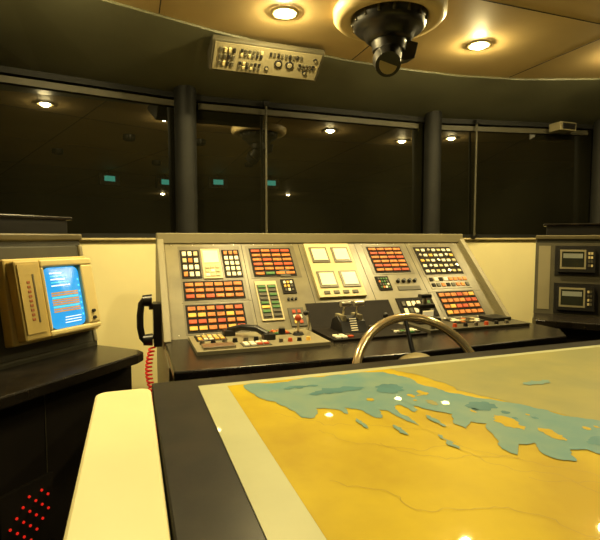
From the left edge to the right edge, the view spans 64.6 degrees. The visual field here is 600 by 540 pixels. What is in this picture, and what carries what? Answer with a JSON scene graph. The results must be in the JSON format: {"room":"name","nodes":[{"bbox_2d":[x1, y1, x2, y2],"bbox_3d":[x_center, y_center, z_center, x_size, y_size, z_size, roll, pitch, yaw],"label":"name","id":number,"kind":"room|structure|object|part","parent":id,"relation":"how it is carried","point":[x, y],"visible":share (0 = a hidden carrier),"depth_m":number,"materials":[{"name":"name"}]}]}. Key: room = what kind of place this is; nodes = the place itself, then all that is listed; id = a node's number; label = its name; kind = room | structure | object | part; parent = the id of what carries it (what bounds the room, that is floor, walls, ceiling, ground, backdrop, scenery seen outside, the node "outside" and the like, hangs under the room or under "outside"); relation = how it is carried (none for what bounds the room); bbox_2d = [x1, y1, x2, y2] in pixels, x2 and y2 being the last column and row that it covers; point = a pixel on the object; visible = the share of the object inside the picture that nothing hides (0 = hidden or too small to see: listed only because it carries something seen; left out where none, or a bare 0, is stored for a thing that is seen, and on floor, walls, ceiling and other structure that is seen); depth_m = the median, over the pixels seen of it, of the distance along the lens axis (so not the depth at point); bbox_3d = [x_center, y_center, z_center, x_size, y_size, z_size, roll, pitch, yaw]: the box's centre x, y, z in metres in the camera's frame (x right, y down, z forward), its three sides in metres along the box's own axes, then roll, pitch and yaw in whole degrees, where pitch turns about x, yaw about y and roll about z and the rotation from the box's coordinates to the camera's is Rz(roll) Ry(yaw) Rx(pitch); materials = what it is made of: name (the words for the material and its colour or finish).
{"room":"control cabin","nodes":[
{"label":"control cabin","id":0,"kind":"room"},
{"bbox_2d":[174,85,197,232],"bbox_3d":[-0.793,-0.744,3.305,0.188,1.040,0.188,-1,4,-19],"label":"pillar","id":1,"kind":"structure","parent":0,"point":[185,132],"depth_m":3.25,"materials":[{"name":"grey metal"}]},
{"bbox_2d":[79,240,535,423],"bbox_3d":[0.279,0.454,3.293,8.002,1.350,1.250,-1,4,-19],"label":"wall","id":2,"kind":"structure","parent":0,"point":[123,271],"depth_m":3.28,"materials":[{"name":"beige paint"}]},
{"bbox_2d":[0,65,175,237],"bbox_3d":[-1.494,-0.713,2.991,1.598,1.020,0.054,-2,4,-30],"label":"window","id":3,"kind":"structure","parent":2,"relation":"in","point":[100,155],"depth_m":3.06,"materials":[{"name":"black glass"}]},
{"bbox_2d":[82,238,535,239],"bbox_3d":[0.283,-0.211,3.237,7.999,0.015,1.274,-1,4,-19],"label":"window sill","id":4,"kind":"structure","parent":2,"relation":"attached to","point":[82,238],"depth_m":3.27,"materials":[{"name":"beige plastic"}]},
{"bbox_2d":[196,95,424,233],"bbox_3d":[0.130,-0.762,3.724,1.980,1.020,0.054,-1,4,-19],"label":"window","id":5,"kind":"structure","parent":2,"relation":"in","point":[330,170],"depth_m":3.70,"materials":[{"name":"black glass"}]},
{"bbox_2d":[262,101,268,232],"bbox_3d":[-0.251,-0.739,3.529,0.040,1.000,0.040,-1,4,-19],"label":"rod","id":6,"kind":"object","parent":5,"relation":"attached to","point":[265,103],"visible":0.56,"depth_m":3.52,"materials":[{"name":"grey metal"}]},
{"bbox_2d":[440,118,592,237],"bbox_3d":[1.855,-0.793,4.174,1.598,1.020,0.054,-1,4,-9],"label":"window","id":7,"kind":"structure","parent":2,"relation":"in","point":[530,176],"depth_m":4.17,"materials":[{"name":"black glass"}]},
{"bbox_2d":[471,119,479,237],"bbox_3d":[1.503,-0.776,4.070,0.040,1.000,0.040,-1,4,-19],"label":"rod","id":8,"kind":"object","parent":7,"relation":"attached to","point":[477,121],"visible":1,"depth_m":4.06,"materials":[{"name":"grey metal"}]},
{"bbox_2d":[111,0,599,78],"bbox_3d":[1.559,-1.153,-0.436,7.900,0.060,7.485,-1,4,-19],"label":"ceiling","id":9,"kind":"structure","parent":0,"point":[522,39],"depth_m":2.64,"materials":[{"name":"beige paint"}]},
{"bbox_2d":[270,5,298,19],"bbox_3d":[-0.078,-1.303,2.426,0.148,0.024,0.148,-1,4,-19],"label":"recessed light","id":10,"kind":"object","parent":9,"relation":"in","point":[283,12],"visible":1,"depth_m":2.40,"materials":[{"name":"beige plastic"}]},
{"bbox_2d":[0,0,599,124],"bbox_3d":[0.466,-1.281,2.647,7.900,0.200,2.230,-1,4,-19],"label":"ceiling soffit","id":11,"kind":"structure","parent":9,"relation":"attached to","point":[101,40],"depth_m":3.12,"materials":[{"name":"paint"}]},
{"bbox_2d":[208,34,324,81],"bbox_3d":[-0.200,-1.252,2.838,0.670,0.144,0.208,-1,4,-19],"label":"panel","id":12,"kind":"object","parent":11,"relation":"attached to","point":[225,53],"visible":1,"depth_m":2.79,"materials":[{"name":"grey paint"}]},
{"bbox_2d":[549,121,575,133],"bbox_3d":[2.256,-1.222,4.073,0.180,0.070,0.130,-1,4,-19],"label":"wall speaker","id":13,"kind":"object","parent":11,"relation":"attached to","point":[562,127],"visible":1,"depth_m":4.03,"materials":[{"name":"grey paint"}]},
{"bbox_2d":[159,0,599,77],"bbox_3d":[1.546,-1.125,-0.399,7.700,0.003,7.360,-1,4,-19],"label":"trim","id":14,"kind":"structure","parent":9,"relation":"attached to","point":[160,0],"depth_m":2.48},
{"bbox_2d":[333,0,447,76],"bbox_3d":[0.453,-1.139,2.423,0.570,0.352,0.570,-1,4,-19],"label":"overhead compass periscope","id":15,"kind":"object","parent":9,"relation":"attached to","point":[389,27],"visible":1,"depth_m":2.32,"materials":[{"name":"paint"}]},
{"bbox_2d":[466,39,491,49],"bbox_3d":[1.066,-1.331,2.830,0.148,0.024,0.148,-1,4,-19],"label":"recessed light","id":16,"kind":"object","parent":9,"relation":"in","point":[477,44],"visible":1,"depth_m":2.81,"materials":[{"name":"beige plastic"}]},
{"bbox_2d":[423,111,441,233],"bbox_3d":[1.107,-0.789,3.976,0.175,1.040,0.175,-1,4,-19],"label":"pillar","id":17,"kind":"structure","parent":0,"point":[433,119],"depth_m":3.92,"materials":[{"name":"grey metal"}]},
{"bbox_2d":[590,119,599,222],"bbox_3d":[2.660,-0.804,4.186,0.200,1.040,0.200,-1,4,-19],"label":"pillar","id":18,"kind":"structure","parent":0,"point":[595,176],"depth_m":4.16,"materials":[{"name":"grey metal"}]},
{"bbox_3d":[1.406,1.392,0.168,8.500,0.100,8.800,-1,4,-19],"label":"floor","id":19,"kind":"structure","parent":0,"visible":0},
{"bbox_2d":[0,214,142,539],"bbox_3d":[-1.260,0.520,1.617,0.720,1.445,1.352,2,4,23],"label":"console","id":20,"kind":"object","parent":19,"relation":"on","point":[53,368],"visible":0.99,"depth_m":1.81,"materials":[{"name":"black laminate"}]},
{"bbox_2d":[0,214,71,233],"bbox_3d":[-1.401,-0.165,1.609,0.230,0.077,1.310,2,4,23],"label":"hood","id":21,"kind":"object","parent":20,"relation":"attached to","point":[9,223],"depth_m":1.99,"materials":[{"name":"plastic"}]},
{"bbox_2d":[0,245,100,363],"bbox_3d":[-1.203,0.148,1.592,0.177,0.443,1.298,2,4,23],"label":"monitor","id":22,"kind":"object","parent":20,"relation":"on","point":[49,310],"depth_m":1.92,"materials":[{"name":"beige plastic"}]},
{"bbox_3d":[-1.020,0.830,1.521,0.023,0.780,1.330,2,4,23],"label":"panel","id":23,"kind":"part","parent":20,"relation":"part of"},
{"bbox_2d":[0,345,142,409],"bbox_3d":[-1.072,0.412,1.527,0.310,0.042,1.350,2,4,23],"label":"countertop","id":24,"kind":"structure","parent":20,"relation":"on","point":[19,384],"depth_m":1.78,"materials":[{"name":"black laminate"}]},
{"bbox_2d":[63,389,169,539],"bbox_3d":[-0.263,0.826,0.717,0.135,0.955,1.180,-1,4,-19],"label":"armrest","id":25,"kind":"object","parent":19,"relation":"on","point":[118,494],"visible":1,"depth_m":0.79,"materials":[{"name":"beige plastic"}]},
{"bbox_2d":[155,233,566,539],"bbox_3d":[0.304,0.481,2.692,2.076,1.378,1.300,-1,4,-19],"label":"control console","id":26,"kind":"object","parent":19,"relation":"on","point":[232,304],"visible":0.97,"depth_m":2.65,"materials":[{"name":"grey paint"}]},
{"bbox_2d":[137,294,161,444],"bbox_3d":[-0.735,0.473,2.336,0.118,0.691,0.315,-1,4,-19],"label":"telephone handset","id":27,"kind":"object","parent":26,"relation":"attached to","point":[155,338],"visible":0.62,"depth_m":2.38,"materials":[{"name":"black plastic"}]},
{"bbox_3d":[-0.711,0.606,2.309,0.063,0.429,0.230,-2,4,-27],"label":"coiled cord","id":28,"kind":"part","parent":27,"relation":"part of","materials":[{"name":"red plastic"}]},
{"bbox_3d":[0.239,0.080,2.849,2.005,0.486,0.451,-1,4,-19],"label":"sloped panel","id":29,"kind":"part","parent":26,"relation":"part of","materials":[{"name":"beige plastic"}]},
{"bbox_2d":[164,319,566,380],"bbox_3d":[0.414,0.357,2.369,2.068,0.038,0.635,-1,4,-19],"label":"countertop","id":30,"kind":"structure","parent":26,"relation":"on","point":[184,363],"depth_m":2.08,"materials":[{"name":"black laminate"}]},
{"bbox_2d":[352,313,474,363],"bbox_3d":[0.478,0.451,1.859,0.606,0.529,0.340,-1,4,-19],"label":"steering wheel","id":31,"kind":"object","parent":26,"relation":"attached to","point":[380,325],"visible":0.31,"depth_m":1.94,"materials":[{"name":"silver metal"}]},
{"bbox_2d":[152,340,599,539],"bbox_3d":[0.880,0.799,1.157,2.305,0.951,1.248,-1,4,-19],"label":"table","id":32,"kind":"object","parent":19,"relation":"on","point":[502,444],"visible":1,"depth_m":0.91,"materials":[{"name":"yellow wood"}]},
{"bbox_2d":[532,223,599,343],"bbox_3d":[2.211,0.435,2.878,1.442,1.445,0.720,2,4,27],"label":"console","id":33,"kind":"object","parent":19,"relation":"on","point":[567,258],"visible":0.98,"depth_m":3.05,"materials":[{"name":"grey metal"}]},
{"bbox_2d":[532,313,599,330],"bbox_3d":[2.117,0.334,2.688,1.440,0.042,0.310,2,4,27],"label":"countertop","id":34,"kind":"structure","parent":33,"relation":"on","point":[590,323],"depth_m":2.84,"materials":[{"name":"black laminate"}]},
{"bbox_2d":[543,223,599,234],"bbox_3d":[2.296,-0.256,2.951,1.400,0.077,0.230,2,4,27],"label":"hood","id":35,"kind":"object","parent":33,"relation":"attached to","point":[561,228],"depth_m":3.10,"materials":[{"name":"plastic"}]},
{"bbox_3d":[2.098,0.753,2.657,1.420,0.780,0.023,2,4,27],"label":"panel","id":36,"kind":"part","parent":33,"relation":"part of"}
]}

